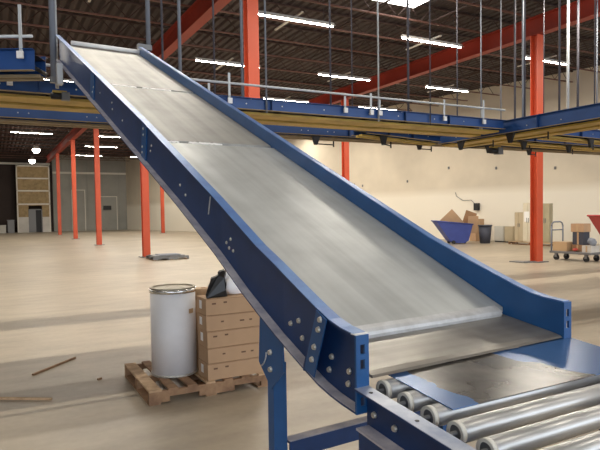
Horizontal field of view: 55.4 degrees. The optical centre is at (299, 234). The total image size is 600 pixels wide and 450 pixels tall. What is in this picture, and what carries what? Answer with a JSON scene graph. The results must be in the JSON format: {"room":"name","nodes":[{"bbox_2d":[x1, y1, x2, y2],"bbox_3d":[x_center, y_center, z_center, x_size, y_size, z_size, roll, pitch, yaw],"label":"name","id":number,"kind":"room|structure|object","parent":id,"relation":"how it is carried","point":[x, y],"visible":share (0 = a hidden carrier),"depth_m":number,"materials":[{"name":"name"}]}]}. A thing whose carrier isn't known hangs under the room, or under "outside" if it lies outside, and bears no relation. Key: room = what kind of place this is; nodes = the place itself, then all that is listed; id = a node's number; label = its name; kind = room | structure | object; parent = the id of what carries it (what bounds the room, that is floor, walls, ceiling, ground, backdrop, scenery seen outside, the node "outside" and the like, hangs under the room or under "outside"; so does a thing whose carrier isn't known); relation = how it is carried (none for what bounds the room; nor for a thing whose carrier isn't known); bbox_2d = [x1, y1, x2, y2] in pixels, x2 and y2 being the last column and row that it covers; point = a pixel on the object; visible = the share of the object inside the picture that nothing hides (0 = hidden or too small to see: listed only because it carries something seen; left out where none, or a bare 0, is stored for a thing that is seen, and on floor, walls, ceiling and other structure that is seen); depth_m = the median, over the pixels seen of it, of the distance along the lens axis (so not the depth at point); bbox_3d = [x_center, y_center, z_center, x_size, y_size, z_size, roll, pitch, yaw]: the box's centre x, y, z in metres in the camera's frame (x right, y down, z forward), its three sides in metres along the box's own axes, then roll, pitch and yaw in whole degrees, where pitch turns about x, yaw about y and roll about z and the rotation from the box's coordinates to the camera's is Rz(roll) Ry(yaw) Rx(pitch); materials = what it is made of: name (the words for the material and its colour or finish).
{"room":"distribution center","nodes":[
{"label":"distribution center","id":0,"kind":"room"},
{"bbox_2d":[0,153,15,232],"bbox_3d":[-36.065,-4.000,54.494,15.950,8.000,0.300,-2,3,-28],"label":"wall","id":1,"kind":"structure","parent":0,"point":[7,183],"depth_m":57.79,"materials":[{"name":"black"}]},
{"bbox_2d":[0,162,49,164],"bbox_3d":[-34.527,-7.045,54.964,19.300,0.200,0.130,-2,3,-28],"label":"trim","id":2,"kind":"structure","parent":1,"relation":"attached to","point":[15,163],"depth_m":58.29,"materials":[{"name":"beige"}]},
{"bbox_2d":[15,165,50,232],"bbox_3d":[-27.029,-3.677,58.028,3.090,6.800,0.310,-2,3,-28],"label":"wall","id":3,"kind":"structure","parent":0,"point":[32,181],"depth_m":57.93,"materials":[{"name":"brown wood particle board"},{"name":"grey metal"}]},
{"bbox_2d":[14,154,53,231],"bbox_3d":[-27.539,-4.317,59.215,3.550,8.000,0.200,-2,3,-28],"label":"wall","id":4,"kind":"structure","parent":0,"point":[20,159],"depth_m":59.19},
{"bbox_2d":[52,155,126,230],"bbox_3d":[-22.068,-4.510,61.966,8.700,8.000,0.300,-2,3,-28],"label":"wall","id":5,"kind":"structure","parent":0,"point":[108,183],"depth_m":61.50,"materials":[{"name":"paint"}]},
{"bbox_2d":[71,190,85,230],"bbox_3d":[-23.586,-2.636,60.987,1.380,4.380,0.100,-2,3,-28],"label":"door","id":6,"kind":"structure","parent":5,"relation":"in","point":[81,206],"depth_m":61.09,"materials":[{"name":"beige"}]},
{"bbox_2d":[52,172,125,174],"bbox_3d":[-22.128,-6.647,61.615,8.400,0.200,0.140,-2,3,-28],"label":"trim","id":7,"kind":"structure","parent":5,"relation":"attached to","point":[52,172],"depth_m":61.31,"materials":[{"name":"beige"}]},
{"bbox_2d":[53,156,125,230],"bbox_3d":[-22.154,-4.448,61.706,8.300,7.900,0.080,-2,3,-28],"label":"trim","id":8,"kind":"structure","parent":5,"relation":"attached to","point":[62,193],"depth_m":61.19,"materials":[{"name":"grey metal"}]},
{"bbox_2d":[101,196,117,229],"bbox_3d":[-21.024,-2.380,62.365,2.180,3.680,0.100,-2,3,-28],"label":"door","id":9,"kind":"structure","parent":5,"relation":"in","point":[109,218],"depth_m":62.49,"materials":[{"name":"beige"}]},
{"bbox_2d":[0,230,599,449],"bbox_3d":[-5.301,0.577,31.219,48.000,0.200,84.000,-2,3,-28],"label":"floor","id":10,"kind":"structure","parent":0,"point":[63,297],"depth_m":7.43,"materials":[{"name":"concrete"}]},
{"bbox_2d":[0,225,5,232],"bbox_3d":[-29.439,-0.573,56.391,0.840,0.799,0.840,-2,3,-28],"label":"crate","id":11,"kind":"object","parent":10,"relation":"on","point":[2,227],"visible":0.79,"depth_m":56.10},
{"bbox_2d":[7,220,14,232],"bbox_3d":[-28.693,-0.850,56.781,0.640,1.299,0.840,-2,3,-28],"label":"crate","id":12,"kind":"object","parent":10,"relation":"on","point":[10,223],"visible":0.93,"depth_m":56.44,"materials":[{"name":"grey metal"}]},
{"bbox_2d":[0,397,51,399],"bbox_3d":[-2.479,1.471,5.148,0.500,0.020,0.032,-1,2,4],"label":"scrap","id":13,"kind":"object","parent":10,"relation":"on","point":[1,398],"visible":1,"depth_m":5.14,"materials":[{"name":"brown wood"}]},
{"bbox_2d":[32,357,75,375],"bbox_3d":[-2.682,1.429,6.258,0.029,0.020,0.701,0,2,14],"label":"stick","id":14,"kind":"object","parent":10,"relation":"on","point":[73,358],"visible":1,"depth_m":6.20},
{"bbox_2d":[56,153,62,234],"bbox_3d":[-20.502,-3.446,48.599,0.500,6.900,0.500,-2,3,-28],"label":"steel column","id":15,"kind":"structure","parent":10,"relation":"on","point":[57,154],"depth_m":48.49,"materials":[{"name":"metal"}]},
{"bbox_2d":[70,139,79,238],"bbox_3d":[-15.721,-3.165,39.820,0.500,6.900,0.500,-2,3,-28],"label":"steel column","id":16,"kind":"structure","parent":10,"relation":"on","point":[72,141],"depth_m":39.72,"materials":[{"name":"metal"}]},
{"bbox_2d":[46,0,231,162],"bbox_3d":[-8.318,-6.446,25.976,0.300,0.545,70.004,-2,3,-29],"label":"ceiling beam","id":17,"kind":"structure","parent":16,"relation":"on","point":[199,13],"depth_m":17.13,"materials":[{"name":"metal"}]},
{"bbox_2d":[4,150,131,158],"bbox_3d":[-28.982,-7.801,53.907,27.332,0.530,0.070,-2,3,-28],"label":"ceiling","id":18,"kind":"structure","parent":17,"relation":"on","point":[8,150],"depth_m":57.09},
{"bbox_2d":[46,76,387,106],"bbox_3d":[-10.071,-6.988,26.609,34.936,0.530,0.070,-2,3,-28],"label":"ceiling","id":19,"kind":"structure","parent":17,"relation":"on","point":[46,76],"depth_m":31.45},
{"bbox_2d":[0,0,572,82],"bbox_3d":[-3.881,-6.722,17.675,37.425,0.530,0.070,-2,3,-28],"label":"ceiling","id":20,"kind":"structure","parent":17,"relation":"on","point":[5,1],"depth_m":19.47,"materials":[{"name":"metal"}]},
{"bbox_2d":[150,0,599,72],"bbox_3d":[-2.850,-6.678,16.187,37.839,0.530,0.070,-2,3,-28],"label":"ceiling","id":21,"kind":"structure","parent":17,"relation":"on","point":[261,1],"depth_m":18.96,"materials":[{"name":"metal"}]},
{"bbox_2d":[299,0,599,54],"bbox_3d":[-1.818,-6.634,14.698,38.254,0.530,0.070,-2,3,-28],"label":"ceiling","id":22,"kind":"structure","parent":17,"relation":"on","point":[310,1],"depth_m":18.11,"materials":[{"name":"metal"}]},
{"bbox_2d":[448,0,599,32],"bbox_3d":[-0.787,-6.589,13.209,38.669,0.530,0.070,-2,3,-28],"label":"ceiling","id":23,"kind":"structure","parent":17,"relation":"on","point":[540,3],"depth_m":17.14,"materials":[{"name":"metal"}]},
{"bbox_2d":[93,129,104,244],"bbox_3d":[-11.083,-2.893,31.305,0.500,6.900,0.500,-2,3,-28],"label":"steel column","id":24,"kind":"structure","parent":10,"relation":"on","point":[95,131],"depth_m":31.21,"materials":[{"name":"metal"}]},
{"bbox_2d":[138,162,150,257],"bbox_3d":[-5.968,-2.592,21.911,0.500,6.900,0.500,-2,3,-28],"label":"steel column","id":25,"kind":"structure","parent":10,"relation":"on","point":[144,174],"depth_m":21.88,"materials":[{"name":"metal"}]},
{"bbox_2d":[160,186,164,232],"bbox_3d":[-11.965,-3.616,49.643,0.500,6.900,0.500,-2,3,-28],"label":"steel column","id":26,"kind":"structure","parent":10,"relation":"on","point":[161,189],"depth_m":49.61,"materials":[{"name":"metal"}]},
{"bbox_2d":[146,255,188,260],"bbox_3d":[-4.887,0.814,21.067,1.300,0.130,1.100,-2,3,-28],"label":"wooden pallet","id":27,"kind":"object","parent":10,"relation":"on","point":[147,256],"visible":0.59,"depth_m":20.67,"materials":[{"name":"grey wood"}]},
{"bbox_2d":[148,254,184,256],"bbox_3d":[-4.906,0.735,20.992,1.100,0.031,0.950,-2,3,-28],"label":"sheet","id":28,"kind":"object","parent":27,"relation":"on","point":[152,255],"visible":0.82,"depth_m":20.64,"materials":[{"name":"grey metal"}]},
{"bbox_2d":[155,253,180,255],"bbox_3d":[-4.846,0.704,20.972,0.750,0.031,0.700,-2,3,-28],"label":"sheet","id":29,"kind":"object","parent":28,"relation":"on","point":[161,254],"visible":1,"depth_m":20.79,"materials":[{"name":"grey"}]},
{"bbox_2d":[125,360,267,405],"bbox_3d":[-1.048,1.376,5.638,1.120,0.130,1.050,-2,3,-28],"label":"wooden pallet","id":30,"kind":"object","parent":10,"relation":"on","point":[145,385],"visible":0.61,"depth_m":5.24,"materials":[{"name":"brown wood"}]},
{"bbox_2d":[149,283,196,377],"bbox_3d":[-1.213,0.904,5.490,0.440,0.830,0.440,-2,3,-28],"label":"drum","id":31,"kind":"object","parent":30,"relation":"on","point":[172,306],"visible":1,"depth_m":5.31,"materials":[{"name":"silver metal"}]},
{"bbox_2d":[195,300,198,367],"bbox_3d":[-0.877,0.963,5.874,0.480,0.669,0.532,-2,3,-28],"label":"carton","id":32,"kind":"object","parent":30,"relation":"on","point":[197,343],"visible":0.02,"depth_m":5.61,"materials":[{"name":"cardboard"}]},
{"bbox_2d":[195,287,207,299],"bbox_3d":[-0.957,0.578,5.656,0.170,0.117,0.170,-2,3,-28],"label":"carton","id":33,"kind":"object","parent":32,"relation":"on","point":[199,290],"visible":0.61,"depth_m":5.58,"materials":[{"name":"brown cardboard"}]},
{"bbox_2d":[198,357,262,380],"bbox_3d":[-0.651,1.236,5.432,0.561,0.152,0.271,-2,3,-28],"label":"carton","id":34,"kind":"object","parent":30,"relation":"on","point":[221,370],"visible":0.78,"depth_m":5.30,"materials":[{"name":"cardboard"}]},
{"bbox_2d":[199,342,258,363],"bbox_3d":[-0.649,1.089,5.428,0.560,0.138,0.271,-2,3,-28],"label":"carton","id":35,"kind":"object","parent":34,"relation":"on","point":[249,350],"visible":0.73,"depth_m":5.29,"materials":[{"name":"cardboard"}]},
{"bbox_2d":[198,326,258,348],"bbox_3d":[-0.655,0.941,5.424,0.561,0.152,0.271,-2,3,-28],"label":"carton","id":36,"kind":"object","parent":35,"relation":"on","point":[237,336],"visible":0.74,"depth_m":5.29,"materials":[{"name":"cardboard"}]},
{"bbox_2d":[197,311,259,331],"bbox_3d":[-0.663,0.791,5.417,0.561,0.142,0.271,-2,3,-28],"label":"carton","id":37,"kind":"object","parent":36,"relation":"on","point":[251,318],"visible":0.74,"depth_m":5.28,"materials":[{"name":"cardboard"}]},
{"bbox_2d":[197,293,254,315],"bbox_3d":[-0.665,0.642,5.410,0.561,0.152,0.271,-2,3,-28],"label":"carton","id":38,"kind":"object","parent":37,"relation":"on","point":[232,303],"visible":0.68,"depth_m":5.26,"materials":[{"name":"cardboard"}]},
{"bbox_2d":[206,269,227,297],"bbox_3d":[-0.766,0.444,5.255,0.233,0.252,0.070,-2,3,-28],"label":"plastic bag","id":39,"kind":"object","parent":38,"relation":"on","point":[217,285],"visible":0.99,"depth_m":5.24,"materials":[{"name":"black"}]},
{"bbox_2d":[225,272,240,293],"bbox_3d":[-0.614,0.456,5.483,0.294,0.205,0.187,-2,3,-28],"label":"plastic bag","id":40,"kind":"object","parent":38,"relation":"on","point":[231,288],"visible":0.21,"depth_m":5.39,"materials":[{"name":"white"}]},
{"bbox_2d":[243,0,259,97],"bbox_3d":[-1.062,-2.304,12.904,0.500,6.900,0.500,-2,3,-28],"label":"steel column","id":41,"kind":"structure","parent":10,"relation":"on","point":[250,7],"depth_m":12.73,"materials":[{"name":"metal"}]},
{"bbox_2d":[48,0,570,449],"bbox_3d":[-0.837,-2.476,4.014,1.099,7.950,5.309,-2,3,-31],"label":"conveyor","id":42,"kind":"object","parent":10,"relation":"on","point":[334,277],"visible":0.98,"depth_m":2.50,"materials":[{"name":"metal"}]},
{"bbox_2d":[341,99,348,180],"bbox_3d":[2.155,-2.920,27.040,0.500,6.900,0.500,-2,3,-28],"label":"steel column","id":43,"kind":"structure","parent":10,"relation":"on","point":[344,145],"depth_m":26.92,"materials":[{"name":"metal"}]},
{"bbox_2d":[431,220,473,243],"bbox_3d":[7.391,-0.153,27.831,1.810,1.150,1.060,-1,2,-1],"label":"truck","id":44,"kind":"object","parent":10,"relation":"on","point":[453,232],"visible":0.99,"depth_m":27.39,"materials":[{"name":"blue plastic"}]},
{"bbox_2d":[440,209,463,222],"bbox_3d":[7.300,-0.551,27.651,1.409,1.408,0.179,-1,2,1],"label":"cardboard sheet","id":45,"kind":"object","parent":44,"relation":"in","point":[451,216],"visible":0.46,"depth_m":27.59,"materials":[{"name":"cardboard"}]},
{"bbox_2d":[463,210,476,222],"bbox_3d":[8.187,-0.656,27.800,0.859,1.126,0.130,-1,2,1],"label":"cardboard sheet","id":46,"kind":"object","parent":44,"relation":"in","point":[467,213],"visible":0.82,"depth_m":27.80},
{"bbox_2d":[469,219,483,240],"bbox_3d":[9.232,-0.262,29.856,0.600,1.149,0.460,-2,3,-28],"label":"carton","id":47,"kind":"object","parent":10,"relation":"on","point":[473,236],"visible":0.44,"depth_m":29.64,"materials":[{"name":"cardboard"}]},
{"bbox_2d":[354,375,599,449],"bbox_3d":[0.876,1.002,1.385,1.048,1.160,1.197,-2,3,-28],"label":"conveyor","id":48,"kind":"object","parent":10,"relation":"on","point":[533,420],"visible":0.76,"depth_m":1.48,"materials":[{"name":"metal"}]},
{"bbox_2d":[389,338,599,409],"bbox_3d":[0.701,0.415,1.797,0.868,0.030,0.287,-2,3,-29],"label":"steel plate","id":49,"kind":"object","parent":48,"relation":"on","point":[466,382],"visible":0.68,"depth_m":1.73,"materials":[{"name":"metal"}]},
{"bbox_2d":[478,225,491,242],"bbox_3d":[8.987,-0.045,27.780,0.680,0.889,0.680,-2,3,-28],"label":"waste bin","id":50,"kind":"object","parent":10,"relation":"on","point":[484,230],"visible":0.97,"depth_m":27.55,"materials":[{"name":"grey plastic"}]},
{"bbox_2d":[494,226,504,241],"bbox_3d":[10.099,-0.052,28.659,0.412,0.800,0.600,-2,3,-28],"label":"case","id":51,"kind":"object","parent":10,"relation":"on","point":[499,231],"visible":0.8,"depth_m":28.51,"materials":[{"name":"beige metal"}]},
{"bbox_2d":[505,226,514,242],"bbox_3d":[10.309,-0.026,27.949,0.312,0.800,0.550,-2,3,-28],"label":"case","id":52,"kind":"object","parent":10,"relation":"on","point":[509,230],"visible":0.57,"depth_m":27.83,"materials":[{"name":"beige metal"}]},
{"bbox_2d":[509,260,532,262],"bbox_3d":[6.812,0.818,17.625,0.350,0.044,0.600,-2,3,-28],"label":"sheet","id":53,"kind":"object","parent":10,"relation":"on","point":[516,261],"visible":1,"depth_m":17.48,"materials":[{"name":"grey metal"}]},
{"bbox_2d":[508,241,552,245],"bbox_3d":[10.565,0.387,25.916,0.600,0.130,2.300,-2,3,-28],"label":"wooden pallet","id":54,"kind":"object","parent":10,"relation":"on","point":[509,242],"visible":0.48,"depth_m":26.20,"materials":[{"name":"brown wood"}]},
{"bbox_2d":[515,212,522,241],"bbox_3d":[10.190,-0.375,26.439,0.260,1.360,0.500,-2,3,-28],"label":"cabinet","id":55,"kind":"object","parent":54,"relation":"on","point":[518,215],"visible":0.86,"depth_m":26.38,"materials":[{"name":"grey"}]},
{"bbox_2d":[523,203,529,241],"bbox_3d":[10.415,-0.569,25.941,0.300,1.780,0.540,-2,3,-28],"label":"tall cabinet","id":56,"kind":"object","parent":54,"relation":"on","point":[526,206],"visible":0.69,"depth_m":25.93,"materials":[{"name":"grey"}]},
{"bbox_2d":[543,203,552,242],"bbox_3d":[10.902,-0.531,25.306,0.260,1.740,0.460,-2,3,-28],"label":"tall cabinet","id":57,"kind":"object","parent":54,"relation":"on","point":[547,207],"visible":0.68,"depth_m":25.14,"materials":[{"name":"grey"}]},
{"bbox_2d":[529,34,548,262],"bbox_3d":[7.247,-2.614,17.521,0.500,6.900,0.500,-2,3,-28],"label":"steel column","id":58,"kind":"structure","parent":10,"relation":"on","point":[536,42],"depth_m":17.49,"materials":[{"name":"metal"}]},
{"bbox_2d":[549,221,599,261],"bbox_3d":[8.661,0.183,17.942,0.650,1.234,1.450,-2,3,-28],"label":"cart","id":59,"kind":"object","parent":10,"relation":"on","point":[596,257],"visible":0.95,"depth_m":18.08,"materials":[{"name":"grey metal"}]},
{"bbox_2d":[553,241,572,250],"bbox_3d":[8.462,0.355,18.271,0.502,0.289,0.510,-2,3,-28],"label":"carton","id":60,"kind":"object","parent":59,"relation":"on","point":[557,245],"visible":0.82,"depth_m":18.10,"materials":[{"name":"brown"}]},
{"bbox_2d":[571,245,581,251],"bbox_3d":[8.793,0.406,17.866,0.402,0.209,0.420,-2,3,-28],"label":"carton","id":61,"kind":"object","parent":59,"relation":"on","point":[579,247],"visible":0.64,"depth_m":17.76,"materials":[{"name":"brown"}]},
{"bbox_2d":[573,232,589,244],"bbox_3d":[8.780,0.101,17.872,0.302,0.396,0.380,-2,3,-28],"label":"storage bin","id":62,"kind":"object","parent":61,"relation":"on","point":[579,238],"visible":0.86,"depth_m":17.74,"materials":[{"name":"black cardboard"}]},
{"bbox_2d":[571,223,590,231],"bbox_3d":[8.768,-0.229,17.872,0.342,0.260,0.450,-2,3,-28],"label":"carton","id":63,"kind":"object","parent":62,"relation":"on","point":[575,227],"visible":1,"depth_m":17.73,"materials":[{"name":"cardboard"}]},
{"bbox_2d":[582,245,598,252],"bbox_3d":[8.857,0.423,17.430,0.402,0.209,0.310,-2,3,-28],"label":"carton","id":64,"kind":"object","parent":59,"relation":"on","point":[585,248],"visible":0.98,"depth_m":17.31,"materials":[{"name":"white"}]},
{"bbox_2d":[587,238,596,245],"bbox_3d":[8.879,0.210,17.382,0.265,0.257,0.271,1,3,33],"label":"bundle","id":65,"kind":"object","parent":64,"relation":"on","point":[591,241],"visible":1,"depth_m":17.31,"materials":[{"name":"grey"}]},
{"bbox_2d":[587,215,599,233],"bbox_3d":[10.766,0.020,19.034,1.960,1.410,1.060,-1,2,-1],"label":"truck","id":66,"kind":"object","parent":10,"relation":"on","point":[595,219],"visible":1,"depth_m":19.24,"materials":[{"name":"red plastic"}]},
{"bbox_3d":[-2.890,-3.223,36.471,0.500,6.900,0.500,-2,3,-28],"label":"steel column","id":67,"kind":"structure","parent":10,"relation":"on","visible":0},
{"bbox_2d":[308,0,599,104],"bbox_3d":[1.227,-6.692,28.521,0.300,0.545,65.500,-2,3,-28],"label":"ceiling beam","id":68,"kind":"structure","parent":67,"relation":"on","point":[490,42],"depth_m":19.61,"materials":[{"name":"metal"}]},
{"bbox_2d":[0,129,122,141],"bbox_3d":[-20.730,-7.446,41.995,30.650,0.530,0.070,-2,3,-28],"label":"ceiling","id":69,"kind":"structure","parent":68,"relation":"on","point":[0,129],"depth_m":43.04,"materials":[{"name":"metal"}]},
{"bbox_2d":[0,0,599,156],"bbox_3d":[-5.424,-7.590,30.891,48.000,0.150,84.000,-2,3,-28],"label":"ceiling","id":70,"kind":"structure","parent":0,"point":[111,8],"depth_m":21.02,"materials":[{"name":"metal"}]},
{"bbox_2d":[10,130,52,133],"bbox_3d":[-17.122,-7.016,36.548,1.898,1.040,1.906,0,2,15],"label":"strip light","id":71,"kind":"object","parent":70,"relation":"hanging from","point":[31,131],"visible":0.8,"depth_m":36.48,"materials":[{"name":"grey"}]},
{"bbox_2d":[29,149,34,163],"bbox_3d":[-25.420,-7.447,54.235,0.600,1.350,0.600,-2,3,-28],"label":"lamp","id":72,"kind":"object","parent":70,"relation":"hanging from","point":[31,159],"visible":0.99,"depth_m":54.08,"materials":[{"name":"beige ceramic"}]},
{"bbox_2d":[32,136,39,152],"bbox_3d":[-20.917,-7.156,45.308,0.600,1.350,0.600,-2,3,-28],"label":"lamp","id":73,"kind":"object","parent":70,"relation":"hanging from","point":[35,149],"visible":1,"depth_m":45.16,"materials":[{"name":"beige ceramic"}]},
{"bbox_2d":[3,125,115,132],"bbox_3d":[-17.979,-7.328,38.025,31.756,0.530,0.070,-2,3,-28],"label":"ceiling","id":74,"kind":"structure","parent":70,"relation":"attached to","point":[6,125],"depth_m":38.60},
{"bbox_2d":[0,124,119,137],"bbox_3d":[-19.354,-7.387,40.010,31.203,0.530,0.070,-2,3,-28],"label":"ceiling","id":75,"kind":"structure","parent":70,"relation":"attached to","point":[0,124],"depth_m":40.87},
{"bbox_2d":[0,152,124,160],"bbox_3d":[-30.357,-7.860,55.892,26.779,0.530,0.070,-2,3,-28],"label":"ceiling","id":76,"kind":"structure","parent":70,"relation":"attached to","point":[7,152],"depth_m":58.90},
{"bbox_2d":[0,133,126,145],"bbox_3d":[-22.105,-7.505,43.980,30.097,0.530,0.070,-2,3,-28],"label":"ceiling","id":77,"kind":"structure","parent":70,"relation":"attached to","point":[0,133],"depth_m":45.45,"materials":[{"name":"metal"}]},
{"bbox_2d":[0,137,128,148],"bbox_3d":[-23.481,-7.564,45.966,29.544,0.530,0.070,-2,3,-28],"label":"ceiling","id":78,"kind":"structure","parent":70,"relation":"attached to","point":[0,137],"depth_m":47.45,"materials":[{"name":"metal"}]},
{"bbox_2d":[2,141,131,151],"bbox_3d":[-24.856,-7.624,47.951,28.991,0.530,0.070,-2,3,-28],"label":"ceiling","id":79,"kind":"structure","parent":70,"relation":"attached to","point":[3,141],"depth_m":49.75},
{"bbox_2d":[0,144,133,154],"bbox_3d":[-26.231,-7.683,49.936,28.438,0.530,0.070,-2,3,-28],"label":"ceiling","id":80,"kind":"structure","parent":70,"relation":"attached to","point":[0,144],"depth_m":52.88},
{"bbox_2d":[0,147,133,156],"bbox_3d":[-27.607,-7.742,51.921,27.885,0.530,0.070,-2,3,-28],"label":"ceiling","id":81,"kind":"structure","parent":70,"relation":"attached to","point":[0,147],"depth_m":54.60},
{"bbox_2d":[85,144,117,147],"bbox_3d":[-15.416,-7.361,44.484,1.898,1.040,1.906,0,2,15],"label":"strip light","id":82,"kind":"object","parent":70,"relation":"hanging from","point":[113,146],"visible":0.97,"depth_m":44.44,"materials":[{"name":"grey"}]},
{"bbox_2d":[99,134,118,137],"bbox_3d":[-12.493,-7.185,39.019,1.898,1.040,1.906,0,2,15],"label":"strip light","id":83,"kind":"object","parent":70,"relation":"hanging from","point":[113,136],"visible":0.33,"depth_m":38.69,"materials":[{"name":"grey"}]},
{"bbox_2d":[195,57,259,69],"bbox_3d":[-2.521,-6.586,20.377,1.898,1.040,1.906,0,2,15],"label":"strip light","id":84,"kind":"object","parent":70,"relation":"hanging from","point":[222,62],"visible":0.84,"depth_m":20.23,"materials":[{"name":"grey"}]},
{"bbox_2d":[46,66,411,110],"bbox_3d":[-9.039,-6.944,25.120,35.351,0.530,0.070,-2,3,-28],"label":"ceiling beam","id":85,"kind":"structure","parent":70,"relation":"attached to","point":[46,66],"depth_m":29.69,"materials":[{"name":"metal"}]},
{"bbox_2d":[0,39,467,100],"bbox_3d":[-6.976,-6.855,22.142,36.180,0.530,0.070,-2,3,-28],"label":"ceiling beam","id":86,"kind":"structure","parent":70,"relation":"attached to","point":[48,56],"depth_m":25.61,"materials":[{"name":"metal"}]},
{"bbox_2d":[36,54,438,105],"bbox_3d":[-8.008,-6.900,23.631,35.766,0.530,0.070,-2,3,-28],"label":"ceiling beam","id":87,"kind":"structure","parent":70,"relation":"attached to","point":[272,89],"depth_m":27.84,"materials":[{"name":"metal"}]},
{"bbox_2d":[0,22,499,95],"bbox_3d":[-5.944,-6.811,20.653,36.595,0.530,0.070,-2,3,-28],"label":"ceiling beam","id":88,"kind":"structure","parent":70,"relation":"attached to","point":[4,23],"depth_m":22.23,"materials":[{"name":"metal"}]},
{"bbox_2d":[0,0,504,137],"bbox_3d":[-2.808,-4.059,6.971,13.870,4.965,0.997,-2,3,-28],"label":"conveyor","id":89,"kind":"object","parent":70,"relation":"hanging from","point":[34,95],"visible":0.71,"depth_m":8.45,"materials":[{"name":"metal"}]},
{"bbox_2d":[0,4,47,81],"bbox_3d":[-3.273,-1.892,5.710,1.370,0.680,0.385,-1,2,-1],"label":"conveyor","id":90,"kind":"object","parent":89,"relation":"attached to","point":[16,64],"visible":1,"depth_m":5.61,"materials":[{"name":"metal"}]},
{"bbox_2d":[50,90,69,100],"bbox_3d":[-2.633,-1.531,6.280,0.191,0.101,0.079,-2,3,-28],"label":"motor","id":91,"kind":"object","parent":90,"relation":"attached to","point":[55,94],"visible":1,"depth_m":6.25,"materials":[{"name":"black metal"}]},
{"bbox_2d":[0,3,529,88],"bbox_3d":[-4.913,-6.767,19.165,37.010,0.530,0.070,-2,3,-28],"label":"ceiling beam","id":92,"kind":"structure","parent":70,"relation":"attached to","point":[1,4],"depth_m":20.38,"materials":[{"name":"metal"}]},
{"bbox_2d":[262,81,309,102],"bbox_3d":[-0.629,-6.889,27.222,1.898,1.040,1.906,0,2,15],"label":"strip light","id":93,"kind":"object","parent":70,"relation":"hanging from","point":[263,97],"visible":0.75,"depth_m":27.17,"materials":[{"name":"grey"}]},
{"bbox_2d":[258,0,335,29],"bbox_3d":[-0.093,-6.440,15.838,1.898,1.040,1.906,0,2,15],"label":"strip light","id":94,"kind":"object","parent":70,"relation":"hanging from","point":[296,18],"visible":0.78,"depth_m":15.85,"materials":[{"name":"grey"}]},
{"bbox_2d":[0,0,599,156],"bbox_3d":[-0.081,-4.194,10.489,22.000,5.060,0.464,-2,3,-28],"label":"conveyor","id":95,"kind":"object","parent":70,"relation":"hanging from","point":[16,116],"visible":0.34,"depth_m":10.95,"materials":[{"name":"metal"}]},
{"bbox_2d":[317,64,370,81],"bbox_3d":[1.800,-6.744,22.683,1.898,1.040,1.906,0,2,15],"label":"strip light","id":96,"kind":"object","parent":70,"relation":"hanging from","point":[345,75],"visible":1,"depth_m":22.68,"materials":[{"name":"grey"}]},
{"bbox_2d":[358,105,396,109],"bbox_3d":[4.089,-7.061,29.740,1.898,1.040,1.906,0,2,15],"label":"strip light","id":97,"kind":"object","parent":70,"relation":"hanging from","point":[376,107],"visible":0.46,"depth_m":29.67,"materials":[{"name":"grey"}]},
{"bbox_2d":[375,0,428,7],"bbox_3d":[2.945,-7.041,16.949,1.800,0.060,0.900,-2,3,-28],"label":"skylight","id":98,"kind":"object","parent":70,"relation":"attached to","point":[414,2],"visible":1,"depth_m":17.28,"materials":[{"name":"white"}]},
{"bbox_2d":[401,15,463,49],"bbox_3d":[4.228,-6.598,18.144,1.898,1.040,1.906,0,2,15],"label":"strip light","id":99,"kind":"object","parent":70,"relation":"hanging from","point":[414,38],"visible":0.88,"depth_m":18.15,"materials":[{"name":"grey"}]},
{"bbox_2d":[425,68,469,92],"bbox_3d":[6.517,-6.915,25.201,1.898,1.040,1.906,0,2,15],"label":"strip light","id":100,"kind":"object","parent":70,"relation":"hanging from","point":[432,86],"visible":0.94,"depth_m":25.22,"materials":[{"name":"grey"}]},
{"bbox_2d":[439,0,599,149],"bbox_3d":[4.615,-4.151,8.802,0.941,5.150,6.400,-2,3,-28],"label":"conveyor","id":101,"kind":"object","parent":70,"relation":"hanging from","point":[586,117],"visible":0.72,"depth_m":9.70,"materials":[{"name":"blue paint"}]},
{"bbox_2d":[352,130,441,147],"bbox_3d":[1.857,-1.794,10.716,2.219,0.329,0.400,-3,3,-42],"label":"conveyor","id":102,"kind":"object","parent":101,"relation":"attached to","point":[417,139],"visible":0.82,"depth_m":10.62,"materials":[{"name":"yellow paint"},{"name":"black steel"},{"name":"blue paint"}]},
{"bbox_2d":[494,139,599,153],"bbox_3d":[5.825,-1.962,12.668,4.657,0.329,0.600,-2,3,-31],"label":"conveyor","id":103,"kind":"object","parent":101,"relation":"attached to","point":[534,143],"visible":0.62,"depth_m":12.36,"materials":[{"name":"blue paint"}]},
{"bbox_2d":[488,146,502,154],"bbox_3d":[4.064,-1.762,11.897,0.318,0.168,0.132,-2,3,-28],"label":"motor","id":104,"kind":"object","parent":103,"relation":"attached to","point":[496,150],"visible":0.99,"depth_m":11.85,"materials":[{"name":"black metal"}]},
{"bbox_2d":[544,55,571,64],"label":"strip light","id":105,"kind":"object","parent":70,"relation":"hanging from","point":[546,59],"depth_m":20.77,"materials":[{"name":"grey"}]},
{"bbox_2d":[537,0,599,149],"bbox_3d":[5.924,-4.264,11.257,3.662,5.160,0.500,-2,3,-33],"label":"conveyor","id":106,"kind":"object","parent":70,"relation":"hanging from","point":[591,137],"visible":0.8,"depth_m":10.89,"materials":[{"name":"blue paint"}]},
{"bbox_2d":[125,66,599,243],"bbox_3d":[6.879,-3.804,33.566,0.292,8.000,78.982,-3,3,-41],"label":"wall","id":107,"kind":"structure","parent":0,"point":[383,171],"depth_m":30.94,"materials":[{"name":"beige paint"}]},
{"bbox_2d":[455,192,479,209],"bbox_3d":[9.052,-1.830,30.916,0.190,1.004,1.498,-3,3,-36],"label":"electrical box","id":108,"kind":"object","parent":107,"relation":"attached to","point":[476,205],"visible":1,"depth_m":30.36,"materials":[{"name":"black metal"}]},
{"bbox_2d":[468,216,478,232],"bbox_3d":[8.341,-0.500,27.615,0.500,0.839,0.198,-1,2,-5],"label":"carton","id":109,"kind":"object","parent":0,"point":[471,219],"visible":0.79,"depth_m":27.58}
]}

